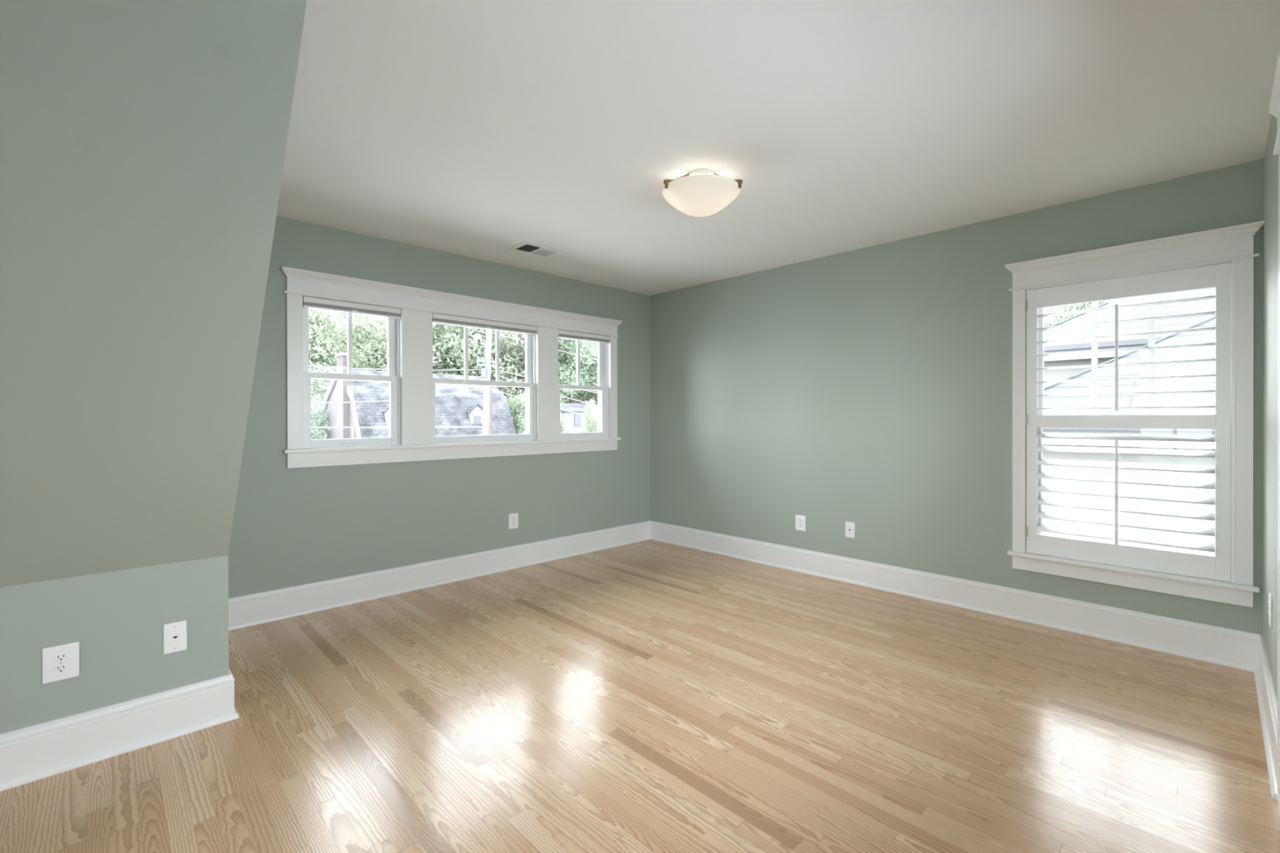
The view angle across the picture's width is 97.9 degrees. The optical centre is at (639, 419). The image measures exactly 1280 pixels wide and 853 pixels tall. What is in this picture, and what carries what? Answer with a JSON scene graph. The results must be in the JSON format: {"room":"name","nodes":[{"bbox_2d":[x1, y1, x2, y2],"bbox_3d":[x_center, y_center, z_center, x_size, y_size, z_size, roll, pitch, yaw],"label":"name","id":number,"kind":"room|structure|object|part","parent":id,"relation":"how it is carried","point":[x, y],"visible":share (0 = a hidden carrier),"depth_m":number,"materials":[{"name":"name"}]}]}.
{"room":"empty bedroom","nodes":[
{"label":"empty bedroom","id":0,"kind":"room"},
{"bbox_2d":[0,560,197,733],"bbox_3d":[-3.108,0.875,0.945,3.700,0.691,0.100,0,0,-44],"label":"wall","id":1,"kind":"structure","parent":0,"point":[117,619],"depth_m":2.00,"materials":[{"name":"green paint"}]},
{"bbox_2d":[42,641,79,684],"bbox_3d":[-2.007,0.845,1.933,0.089,0.121,0.009,0,0,-44],"label":"wall outlet","id":2,"kind":"object","parent":1,"relation":"attached to","point":[61,662],"visible":1,"depth_m":1.93,"materials":[{"name":"white plastic"}]},
{"bbox_2d":[53,663,67,673],"bbox_3d":[-2.005,0.864,1.931,0.034,0.027,0.004,0,0,-44],"label":"receptacle","id":3,"kind":"object","parent":2,"relation":"attached to","point":[58,668],"depth_m":1.93,"materials":[{"name":"grey plastic"}]},
{"bbox_2d":[53,652,67,662],"bbox_3d":[-2.005,0.825,1.931,0.034,0.027,0.004,0,0,-44],"label":"receptacle","id":4,"kind":"object","parent":2,"relation":"attached to","point":[58,656],"depth_m":1.93,"materials":[{"name":"grey plastic"}]},
{"bbox_2d":[0,674,239,791],"bbox_3d":[-3.015,1.131,0.944,3.830,0.178,0.030,0,0,-44],"label":"baseboard","id":5,"kind":"structure","parent":1,"relation":"attached to","point":[28,754],"depth_m":2.01,"materials":[{"name":"white paint"}]},
{"bbox_2d":[163,620,186,654],"bbox_3d":[-1.788,0.840,2.145,0.069,0.114,0.008,0,0,-44],"label":"phone jack","id":6,"kind":"object","parent":1,"relation":"attached to","point":[175,634],"visible":1,"depth_m":2.14,"materials":[{"name":"white plastic"}]},
{"bbox_2d":[172,635,177,639],"bbox_3d":[-1.786,0.840,2.143,0.017,0.016,0.003,0,0,-44],"label":"socket","id":7,"kind":"object","parent":6,"relation":"attached to","point":[174,637],"depth_m":2.14,"materials":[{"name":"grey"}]},
{"bbox_2d":[0,0,256,586],"bbox_3d":[-2.626,-0.359,0.440,3.700,1.840,1.452,0,0,-44],"label":"wall","id":8,"kind":"structure","parent":0,"point":[122,121],"depth_m":1.49,"materials":[{"name":"green paint"}]},
{"bbox_2d":[196,0,306,682],"bbox_3d":[-1.638,-0.006,2.154,0.100,2.440,2.544,0,0,-44],"label":"wall","id":9,"kind":"structure","parent":0,"point":[277,28],"depth_m":1.70,"materials":[{"name":"green paint"}]},
{"bbox_2d":[228,667,239,715],"bbox_3d":[-2.056,1.124,2.686,0.030,0.178,1.201,0,0,-44],"label":"baseboard","id":10,"kind":"structure","parent":9,"relation":"attached to","point":[229,671],"depth_m":2.28,"materials":[{"name":"white paint"}]},
{"bbox_2d":[228,216,650,598],"bbox_3d":[-1.283,-0.014,4.377,3.700,2.440,0.160,0,0,-44],"label":"wall","id":11,"kind":"structure","parent":0,"point":[293,526],"depth_m":3.96,"materials":[{"name":"green paint"}]},
{"bbox_2d":[302,296,400,448],"bbox_3d":[-1.939,-0.292,3.736,0.628,0.975,0.150,0,0,-44],"label":"window","id":12,"kind":"structure","parent":11,"relation":"in","point":[393,325],"depth_m":3.74,"materials":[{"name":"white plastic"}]},
{"bbox_3d":[-1.950,-0.514,3.746,0.592,0.507,0.028,0,0,-44],"label":"sash","id":13,"kind":"part","parent":12,"relation":"part of","materials":[{"name":"white plastic"}]},
{"bbox_3d":[-1.922,-0.058,3.719,0.592,0.482,0.030,0,0,-44],"label":"sash","id":14,"kind":"part","parent":12,"relation":"part of","materials":[{"name":"white plastic"}]},
{"bbox_2d":[302,296,400,318],"bbox_3d":[-1.891,-0.733,3.687,0.595,0.064,0.049,0,0,-44],"label":"window shade","id":15,"kind":"object","parent":12,"relation":"attached to","point":[308,302],"visible":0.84,"depth_m":3.66,"materials":[{"name":"white fabric"}]},
{"bbox_3d":[-1.893,-0.706,3.689,0.591,0.010,0.036,0,0,-44],"label":"rail","id":16,"kind":"part","parent":15,"relation":"part of","materials":[{"name":"white plastic"}]},
{"bbox_2d":[228,520,650,631],"bbox_3d":[-1.179,1.117,4.347,3.600,0.178,0.030,0,0,-44],"label":"baseboard","id":17,"kind":"structure","parent":11,"relation":"attached to","point":[246,611],"depth_m":3.93,"materials":[{"name":"white paint"}]},
{"bbox_2d":[280,266,622,468],"bbox_3d":[-1.175,-0.313,4.329,2.758,1.218,0.058,0,0,-44],"label":"trim","id":18,"kind":"structure","parent":11,"relation":"attached to","point":[417,305],"depth_m":3.98,"materials":[{"name":"white paint"}]},
{"bbox_3d":[-2.127,-0.291,3.436,0.084,0.951,0.019,0,0,-44],"label":"casing","id":19,"kind":"part","parent":18,"relation":"part of","materials":[{"name":"white paint"}]},
{"bbox_3d":[-1.584,-0.293,3.961,0.218,0.951,0.019,0,0,-44],"label":"mullion casing","id":20,"kind":"part","parent":18,"relation":"part of","materials":[{"name":"white paint"}]},
{"bbox_3d":[-1.176,-0.897,4.327,2.758,0.050,0.058,0,0,-44],"label":"crown moulding","id":21,"kind":"part","parent":18,"relation":"part of","materials":[{"name":"white paint"}]},
{"bbox_3d":[-1.189,-0.830,4.340,2.694,0.091,0.022,0,0,-44],"label":"head casing","id":22,"kind":"part","parent":18,"relation":"part of","materials":[{"name":"white paint"}]},
{"bbox_3d":[-1.178,0.192,4.334,2.734,0.024,0.048,0,0,-44],"label":"window stool","id":23,"kind":"part","parent":18,"relation":"part of","materials":[{"name":"white paint"}]},
{"bbox_3d":[-0.783,-0.297,4.736,0.210,0.951,0.019,0,0,-44],"label":"mullion casing","id":24,"kind":"part","parent":18,"relation":"part of","materials":[{"name":"white paint"}]},
{"bbox_3d":[-0.251,-0.300,5.250,0.084,0.951,0.019,0,0,-44],"label":"casing","id":25,"kind":"part","parent":18,"relation":"part of","materials":[{"name":"white paint"}]},
{"bbox_2d":[431,312,537,444],"bbox_3d":[-1.241,-0.295,4.410,0.925,0.975,0.150,0,0,-44],"label":"window","id":26,"kind":"structure","parent":11,"relation":"in","point":[530,384],"depth_m":4.51,"materials":[{"name":"white plastic"}]},
{"bbox_3d":[-1.224,-0.061,4.394,0.889,0.482,0.030,0,0,-44],"label":"sash","id":27,"kind":"part","parent":26,"relation":"part of","materials":[{"name":"white plastic"}]},
{"bbox_2d":[431,313,537,334],"bbox_3d":[-1.194,-0.736,4.361,0.892,0.064,0.049,0,0,-44],"label":"window shade","id":28,"kind":"object","parent":26,"relation":"attached to","point":[437,318],"visible":0.88,"depth_m":4.32,"materials":[{"name":"white fabric"}]},
{"bbox_3d":[-1.195,-0.709,4.363,0.888,0.010,0.036,0,0,-44],"label":"rail","id":29,"kind":"part","parent":28,"relation":"part of","materials":[{"name":"white plastic"}]},
{"bbox_3d":[-1.252,-0.517,4.420,0.889,0.507,0.028,0,0,-44],"label":"sash","id":30,"kind":"part","parent":26,"relation":"part of","materials":[{"name":"white plastic"}]},
{"bbox_2d":[508,512,518,529],"bbox_3d":[-1.023,0.825,4.512,0.088,0.124,0.009,0,0,-44],"label":"wall outlet","id":31,"kind":"object","parent":11,"relation":"attached to","point":[513,517],"visible":1,"depth_m":4.51,"materials":[{"name":"white plastic"}]},
{"bbox_2d":[558,329,609,439],"bbox_3d":[-0.553,-0.299,5.075,0.617,0.975,0.150,0,0,-44],"label":"window","id":32,"kind":"structure","parent":11,"relation":"in","point":[602,388],"depth_m":5.23,"materials":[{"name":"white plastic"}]},
{"bbox_3d":[-0.564,-0.521,5.085,0.581,0.507,0.028,0,0,-44],"label":"sash","id":33,"kind":"part","parent":32,"relation":"part of","materials":[{"name":"white plastic"}]},
{"bbox_3d":[-0.536,-0.064,5.059,0.581,0.482,0.030,0,0,-44],"label":"sash","id":34,"kind":"part","parent":32,"relation":"part of","materials":[{"name":"white plastic"}]},
{"bbox_2d":[558,329,609,343],"bbox_3d":[-0.505,-0.739,5.026,0.584,0.064,0.049,0,0,-44],"label":"window shade","id":35,"kind":"object","parent":32,"relation":"attached to","point":[562,334],"visible":0.87,"depth_m":5.00,"materials":[{"name":"white fabric"}]},
{"bbox_3d":[-0.507,-0.713,5.028,0.580,0.010,0.036,0,0,-44],"label":"rail","id":36,"kind":"part","parent":35,"relation":"part of","materials":[{"name":"white plastic"}]},
{"bbox_2d":[0,539,1279,852],"bbox_3d":[-1.109,1.275,1.542,7.800,0.120,4.562,0,0,-44],"label":"floor","id":37,"kind":"structure","parent":0,"point":[649,695],"depth_m":2.12,"materials":[{"name":"brown wood"}]},
{"bbox_2d":[276,0,1279,295],"bbox_3d":[-1.131,-1.300,1.551,7.800,0.150,4.512,0,0,-44],"label":"ceiling","id":38,"kind":"structure","parent":0,"point":[482,130],"depth_m":2.25,"materials":[{"name":"white paint"}]},
{"bbox_2d":[509,241,562,257],"bbox_3d":[-0.757,-1.229,4.061,0.315,0.008,0.213,0,0,-44],"label":"ceiling vent","id":39,"kind":"object","parent":38,"relation":"in","point":[526,247],"visible":1,"depth_m":4.05,"materials":[{"name":"white metal"}]},
{"bbox_2d":[662,168,742,217],"bbox_3d":[0.307,-1.132,2.809,0.405,0.197,0.403,0,0,-44],"label":"ceiling light","id":40,"kind":"object","parent":38,"relation":"attached to","point":[700,193],"visible":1,"depth_m":2.72,"materials":[{"name":"white glass"}]},
{"bbox_3d":[0.186,-1.192,2.752,0.137,0.067,0.010,0,0,-28],"label":"clip arm","id":41,"kind":"part","parent":40,"relation":"part of","materials":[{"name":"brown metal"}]},
{"bbox_2d":[649,158,1263,635],"bbox_3d":[1.603,-0.018,4.168,0.160,2.440,4.472,0,0,-44],"label":"wall","id":42,"kind":"structure","parent":0,"point":[870,388],"depth_m":3.92,"materials":[{"name":"green paint"}]},
{"bbox_2d":[795,514,805,531],"bbox_3d":[1.266,0.820,4.399,0.009,0.122,0.089,0,0,-44],"label":"wall outlet","id":43,"kind":"object","parent":42,"relation":"attached to","point":[800,519],"visible":1,"depth_m":4.39,"materials":[{"name":"white plastic"}]},
{"bbox_2d":[845,521,854,537],"bbox_3d":[1.545,0.816,4.106,0.016,0.115,0.071,0,0,-44],"label":"cable jack","id":44,"kind":"object","parent":42,"relation":"attached to","point":[850,526],"visible":1,"depth_m":4.11,"materials":[{"name":"white plastic"}]},
{"bbox_2d":[650,520,1261,671],"bbox_3d":[1.523,1.113,4.120,0.030,0.178,4.112,0,0,-44],"label":"baseboard","id":45,"kind":"structure","parent":42,"relation":"attached to","point":[1233,648],"depth_m":3.39,"materials":[{"name":"white paint"}]},
{"bbox_2d":[1004,220,1264,607],"bbox_3d":[2.578,-0.014,3.003,0.058,1.828,1.042,0,0,-44],"label":"trim","id":46,"kind":"structure","parent":42,"relation":"attached to","point":[1236,242],"depth_m":2.89,"materials":[{"name":"white paint"}]},
{"bbox_3d":[2.275,0.012,3.344,0.019,1.568,0.066,0,0,-44],"label":"casing","id":47,"kind":"part","parent":46,"relation":"part of","materials":[{"name":"white paint"}]},
{"bbox_3d":[2.589,-0.834,3.012,0.022,0.096,0.978,0,0,-44],"label":"head casing","id":48,"kind":"part","parent":46,"relation":"part of","materials":[{"name":"white paint"}]},
{"bbox_3d":[2.583,0.808,3.009,0.048,0.023,1.018,0,0,-44],"label":"window stool","id":49,"kind":"part","parent":46,"relation":"part of","materials":[{"name":"white paint"}]},
{"bbox_3d":[2.576,-0.903,3.000,0.058,0.050,1.042,0,0,-44],"label":"crown moulding","id":50,"kind":"part","parent":46,"relation":"part of","materials":[{"name":"white paint"}]},
{"bbox_3d":[2.911,0.013,2.685,0.019,1.568,0.058,0,0,-44],"label":"casing","id":51,"kind":"part","parent":46,"relation":"part of","materials":[{"name":"white paint"}]},
{"bbox_2d":[1037,260,1231,582],"bbox_3d":[2.655,0.012,3.072,0.150,1.592,0.878,0,0,-44],"label":"window","id":52,"kind":"structure","parent":42,"relation":"in","point":[1151,411],"depth_m":3.16,"materials":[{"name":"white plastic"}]},
{"bbox_2d":[1024,259,1235,583],"bbox_3d":[2.590,0.012,3.016,0.102,1.568,0.864,0,0,-44],"label":"plantation shutter","id":53,"kind":"object","parent":52,"relation":"attached to","point":[1220,566],"visible":1,"depth_m":2.95,"materials":[{"name":"white paint"}]},
{"bbox_3d":[2.555,0.392,2.991,0.011,0.570,0.013,0,0,-44],"label":"tilt rod","id":54,"kind":"part","parent":53,"relation":"part of","materials":[{"name":"white paint"}]},
{"bbox_3d":[2.553,-0.330,2.987,0.011,0.568,0.013,0,0,-44],"label":"tilt rod","id":55,"kind":"part","parent":53,"relation":"part of","materials":[{"name":"white paint"}]},
{"bbox_3d":[2.594,-0.707,3.020,0.027,0.111,0.730,0,0,-44],"label":"rail","id":56,"kind":"part","parent":53,"relation":"part of","materials":[{"name":"white paint"}]},
{"bbox_3d":[2.595,0.014,3.022,0.027,0.070,0.730,0,0,-44],"label":"rail","id":57,"kind":"part","parent":53,"relation":"part of","materials":[{"name":"white paint"}]},
{"bbox_3d":[2.596,0.737,3.025,0.027,0.115,0.730,0,0,-44],"label":"rail","id":58,"kind":"part","parent":53,"relation":"part of","materials":[{"name":"white paint"}]},
{"bbox_3d":[2.639,0.395,3.057,0.030,0.802,0.842,0,0,-44],"label":"sash","id":59,"kind":"part","parent":52,"relation":"part of","materials":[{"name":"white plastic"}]},
{"bbox_3d":[2.665,-0.370,3.081,0.028,0.804,0.842,0,0,-44],"label":"sash","id":60,"kind":"part","parent":52,"relation":"part of","materials":[{"name":"white plastic"}]},
{"bbox_2d":[1262,115,1278,702],"bbox_3d":[0.355,-0.002,0.019,7.400,2.440,0.160,0,0,-44],"label":"wall","id":61,"kind":"structure","parent":0,"point":[1270,161],"depth_m":2.27,"materials":[{"name":"green paint"}]},
{"bbox_2d":[1253,635,1277,799],"bbox_3d":[0.291,1.129,0.091,7.400,0.178,0.030,0,0,-44],"label":"baseboard","id":62,"kind":"structure","parent":61,"relation":"attached to","point":[1266,696],"depth_m":2.12,"materials":[{"name":"white paint"}]},
{"bbox_2d":[1267,592,1272,628],"bbox_3d":[2.527,0.767,2.237,0.080,0.124,0.009,0,0,-44],"label":"wall outlet","id":63,"kind":"object","parent":61,"relation":"attached to","point":[1270,598],"visible":1,"depth_m":2.21,"materials":[{"name":"white plastic"}]},
{"bbox_2d":[1268,47,1279,813],"bbox_3d":[1.159,0.113,0.934,2.437,2.201,0.038,0,0,-44],"label":"trim","id":64,"kind":"structure","parent":61,"relation":"attached to","point":[1274,107],"depth_m":1.73,"materials":[{"name":"white paint"}]},
{"bbox_3d":[1.157,-0.963,0.930,2.437,0.050,0.038,0,0,-44],"label":"crown moulding","id":65,"kind":"part","parent":64,"relation":"part of","materials":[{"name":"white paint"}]},
{"bbox_3d":[1.163,-0.896,0.924,2.395,0.091,0.022,0,0,-44],"label":"head casing","id":66,"kind":"part","parent":64,"relation":"part of","materials":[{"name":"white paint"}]},
{"bbox_3d":[1.996,0.184,1.730,0.085,2.050,0.019,0,0,-44],"label":"casing","id":67,"kind":"part","parent":64,"relation":"part of","materials":[{"name":"white paint"}]},
{"label":"outside","id":68,"kind":"structure","parent":0,"visible":0},
{"bbox_3d":[-23.849,4.488,51.998,210.000,0.200,220.000,0,0,-44],"label":"ground","id":69,"kind":"structure","parent":68,"visible":0},
{"bbox_2d":[310,395,330,439],"bbox_3d":[-18.675,1.493,31.850,3.907,5.904,4.187,0,0,16],"label":"bush","id":70,"kind":"object","parent":69,"relation":"on","point":[316,412],"visible":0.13,"depth_m":31.61,"materials":[{"name":"green plant"}]},
{"bbox_2d":[308,308,368,408],"bbox_3d":[-23.351,-2.148,38.281,7.805,13.159,8.066,0,0,19],"label":"tree","id":71,"kind":"object","parent":69,"relation":"on","point":[318,356],"visible":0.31,"depth_m":37.89,"materials":[{"name":"green plant"}]},
{"bbox_2d":[312,323,386,423],"bbox_3d":[-25.422,-2.001,47.204,9.102,12.815,8.492,0,0,24],"label":"tree","id":72,"kind":"object","parent":69,"relation":"on","point":[378,323],"visible":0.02,"depth_m":45.85,"materials":[{"name":"green plant"}]},
{"bbox_2d":[315,311,448,379],"bbox_3d":[-20.652,-3.465,44.469,10.957,15.743,10.314,0,0,-8],"label":"tree","id":73,"kind":"object","parent":69,"relation":"on","point":[378,355],"visible":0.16,"depth_m":42.44,"materials":[{"name":"green plant"}]},
{"bbox_2d":[319,352,516,439],"bbox_3d":[-13.169,0.492,33.135,9.230,7.880,7.338,0,0,-44],"label":"house","id":74,"kind":"structure","parent":69,"relation":"on","point":[464,409],"depth_m":31.01,"materials":[{"name":"grey"}]},
{"bbox_2d":[382,324,464,373],"bbox_3d":[-21.975,-3.240,53.538,10.191,15.238,10.922,0,0,-38],"label":"tree","id":75,"kind":"object","parent":69,"relation":"on","point":[446,325],"visible":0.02,"depth_m":52.42,"materials":[{"name":"green plant"}]},
{"bbox_2d":[384,323,508,389],"bbox_3d":[-15.973,-3.788,47.674,10.562,16.354,10.221,0,0,33],"label":"tree","id":76,"kind":"object","parent":69,"relation":"on","point":[452,342],"visible":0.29,"depth_m":45.49,"materials":[{"name":"green plant"}]},
{"bbox_2d":[440,325,524,392],"bbox_3d":[-15.544,-3.761,56.618,10.191,16.238,10.922,0,0,37],"label":"tree","id":77,"kind":"object","parent":69,"relation":"on","point":[441,326],"visible":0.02,"depth_m":54.86,"materials":[{"name":"green plant"}]},
{"bbox_2d":[473,329,495,435],"bbox_3d":[-7.238,-1.635,26.343,1.224,12.170,0.368,0,0,-44],"label":"utility pole","id":78,"kind":"object","parent":69,"relation":"on","point":[486,372],"visible":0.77,"depth_m":26.26,"materials":[{"name":"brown wood"}]},
{"bbox_2d":[308,365,481,370],"bbox_3d":[-10.221,-2.185,23.494,8.373,0.348,0.031,0,0,-44],"label":"power line","id":79,"kind":"object","parent":78,"relation":"attached to","point":[308,366],"visible":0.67,"depth_m":22.77,"materials":[{"name":"grey"}]},
{"bbox_2d":[311,426,483,427],"bbox_3d":[-10.157,0.330,23.213,0.042,0.146,8.288,0,0,43],"label":"power line","id":80,"kind":"object","parent":78,"relation":"attached to","point":[472,426],"visible":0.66,"depth_m":22.66,"materials":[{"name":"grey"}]},
{"bbox_2d":[310,387,484,403],"bbox_3d":[-10.143,-1.043,23.224,0.031,0.861,8.326,0,0,43],"label":"power line","id":81,"kind":"object","parent":78,"relation":"attached to","point":[481,388],"visible":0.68,"depth_m":22.44,"materials":[{"name":"grey"}]},
{"bbox_3d":[-7.189,-2.727,26.375,1.100,0.100,0.070,0,0,-44],"label":"cross arm","id":82,"kind":"part","parent":78,"relation":"part of","materials":[{"name":"white wood"}]},
{"bbox_3d":[-7.189,-2.527,26.376,1.100,0.100,0.070,0,0,-44],"label":"cross arm","id":83,"kind":"part","parent":78,"relation":"part of","materials":[{"name":"white wood"}]},
{"bbox_2d":[489,388,597,418],"bbox_3d":[-3.993,-0.568,29.515,9.023,1.884,0.031,0,0,-44],"label":"power line","id":84,"kind":"object","parent":78,"relation":"attached to","point":[490,388],"visible":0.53,"depth_m":27.79,"materials":[{"name":"grey"}]},
{"bbox_2d":[492,332,597,359],"bbox_3d":[-3.558,-3.953,34.102,0.031,0.449,16.801,0,0,25],"label":"power line","id":85,"kind":"object","parent":78,"relation":"attached to","point":[492,332],"visible":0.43,"depth_m":31.90,"materials":[{"name":"grey"}]},
{"bbox_2d":[499,375,597,405],"bbox_3d":[-4.099,-1.304,28.021,6.070,1.660,0.030,0,0,-25],"label":"power line","id":86,"kind":"object","parent":78,"relation":"attached to","point":[500,375],"visible":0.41,"depth_m":28.23,"materials":[{"name":"grey"}]},
{"bbox_2d":[500,370,597,393],"bbox_3d":[-3.426,-1.871,34.233,0.031,1.072,16.460,0,0,25],"label":"power line","id":87,"kind":"object","parent":78,"relation":"attached to","point":[500,371],"visible":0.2,"depth_m":28.23,"materials":[{"name":"grey"}]},
{"bbox_2d":[488,386,493,435],"bbox_3d":[-7.882,1.325,29.237,0.354,6.224,0.270,0,0,-44],"label":"timber post","id":88,"kind":"object","parent":69,"relation":"on","point":[491,390],"visible":0.16,"depth_m":29.15,"materials":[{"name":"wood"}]},
{"bbox_2d":[457,330,573,420],"bbox_3d":[-11.431,-3.493,49.962,11.156,15.733,10.502,0,0,25],"label":"tree","id":89,"kind":"object","parent":69,"relation":"on","point":[513,353],"visible":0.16,"depth_m":47.64,"materials":[{"name":"green plant"}]},
{"bbox_2d":[507,391,525,434],"bbox_3d":[-7.434,1.302,36.086,3.531,6.221,3.649,0,0,18],"label":"bush","id":90,"kind":"object","parent":69,"relation":"on","point":[520,422],"visible":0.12,"depth_m":35.37,"materials":[{"name":"green plant"}]},
{"bbox_2d":[517,417,560,434],"bbox_3d":[-6.136,1.956,34.248,3.095,4.920,2.888,0,0,34],"label":"bush","id":91,"kind":"object","parent":69,"relation":"on","point":[523,431],"visible":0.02,"depth_m":34.36,"materials":[{"name":"green plant"}]},
{"bbox_2d":[511,333,589,413],"bbox_3d":[-9.256,-3.819,59.617,11.522,16.313,11.150,0,0,43],"label":"tree","id":92,"kind":"object","parent":69,"relation":"on","point":[564,343],"visible":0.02,"depth_m":57.92,"materials":[{"name":"green plant"}]},
{"bbox_2d":[560,404,565,432],"bbox_3d":[-5.772,1.633,36.032,2.156,5.553,2.062,0,0,-34],"label":"bush","id":93,"kind":"object","parent":69,"relation":"on","point":[562,422],"visible":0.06,"depth_m":36.14,"materials":[{"name":"green plant"}]},
{"bbox_2d":[558,337,597,403],"bbox_3d":[-6.280,-2.627,49.448,7.813,13.986,8.374,0,0,-25],"label":"tree","id":94,"kind":"object","parent":69,"relation":"on","point":[567,366],"visible":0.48,"depth_m":47.57,"materials":[{"name":"green plant"}]},
{"bbox_2d":[560,403,597,432],"bbox_3d":[-5.197,1.586,42.900,4.200,5.600,3.400,0,0,-44],"label":"cottage","id":95,"kind":"structure","parent":69,"relation":"on","point":[574,421],"depth_m":41.24,"materials":[{"name":"grey"}]},
{"bbox_2d":[565,342,597,404],"bbox_3d":[-3.703,-3.790,60.091,10.502,16.233,11.156,0,0,-20],"label":"tree","id":96,"kind":"object","parent":69,"relation":"on","point":[587,399],"visible":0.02,"depth_m":56.80,"materials":[{"name":"green plant"}]},
{"bbox_2d":[578,347,597,404],"bbox_3d":[-1.512,-2.607,54.813,9.602,13.894,9.292,0,0,13],"label":"tree","id":97,"kind":"object","parent":69,"relation":"on","point":[595,395],"visible":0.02,"depth_m":53.64,"materials":[{"name":"green plant"}]},
{"bbox_2d":[580,399,597,432],"bbox_3d":[-2.961,1.581,33.271,1.504,5.665,1.352,0,0,30],"label":"bush","id":98,"kind":"object","parent":69,"relation":"on","point":[591,409],"visible":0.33,"depth_m":33.08,"materials":[{"name":"green plant"}]},
{"bbox_2d":[584,410,597,431],"bbox_3d":[-2.680,1.581,37.835,2.888,5.636,3.095,0,0,8],"label":"bush","id":99,"kind":"object","parent":69,"relation":"on","point":[596,412],"visible":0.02,"depth_m":37.08,"materials":[{"name":"green plant"}]},
{"bbox_2d":[1044,300,1110,327],"bbox_3d":[19.109,-0.912,23.738,4.416,10.640,4.733,0,0,-39],"label":"tree","id":100,"kind":"object","parent":69,"relation":"on","point":[1048,321],"visible":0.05,"depth_m":23.47,"materials":[{"name":"green plant"}]},
{"bbox_2d":[1042,288,1215,555],"bbox_3d":[14.677,-0.031,8.461,15.130,8.993,14.851,0,0,-44],"label":"house","id":101,"kind":"structure","parent":69,"relation":"on","point":[1206,305],"depth_m":7.37,"materials":[{"name":"beige"}]}
]}

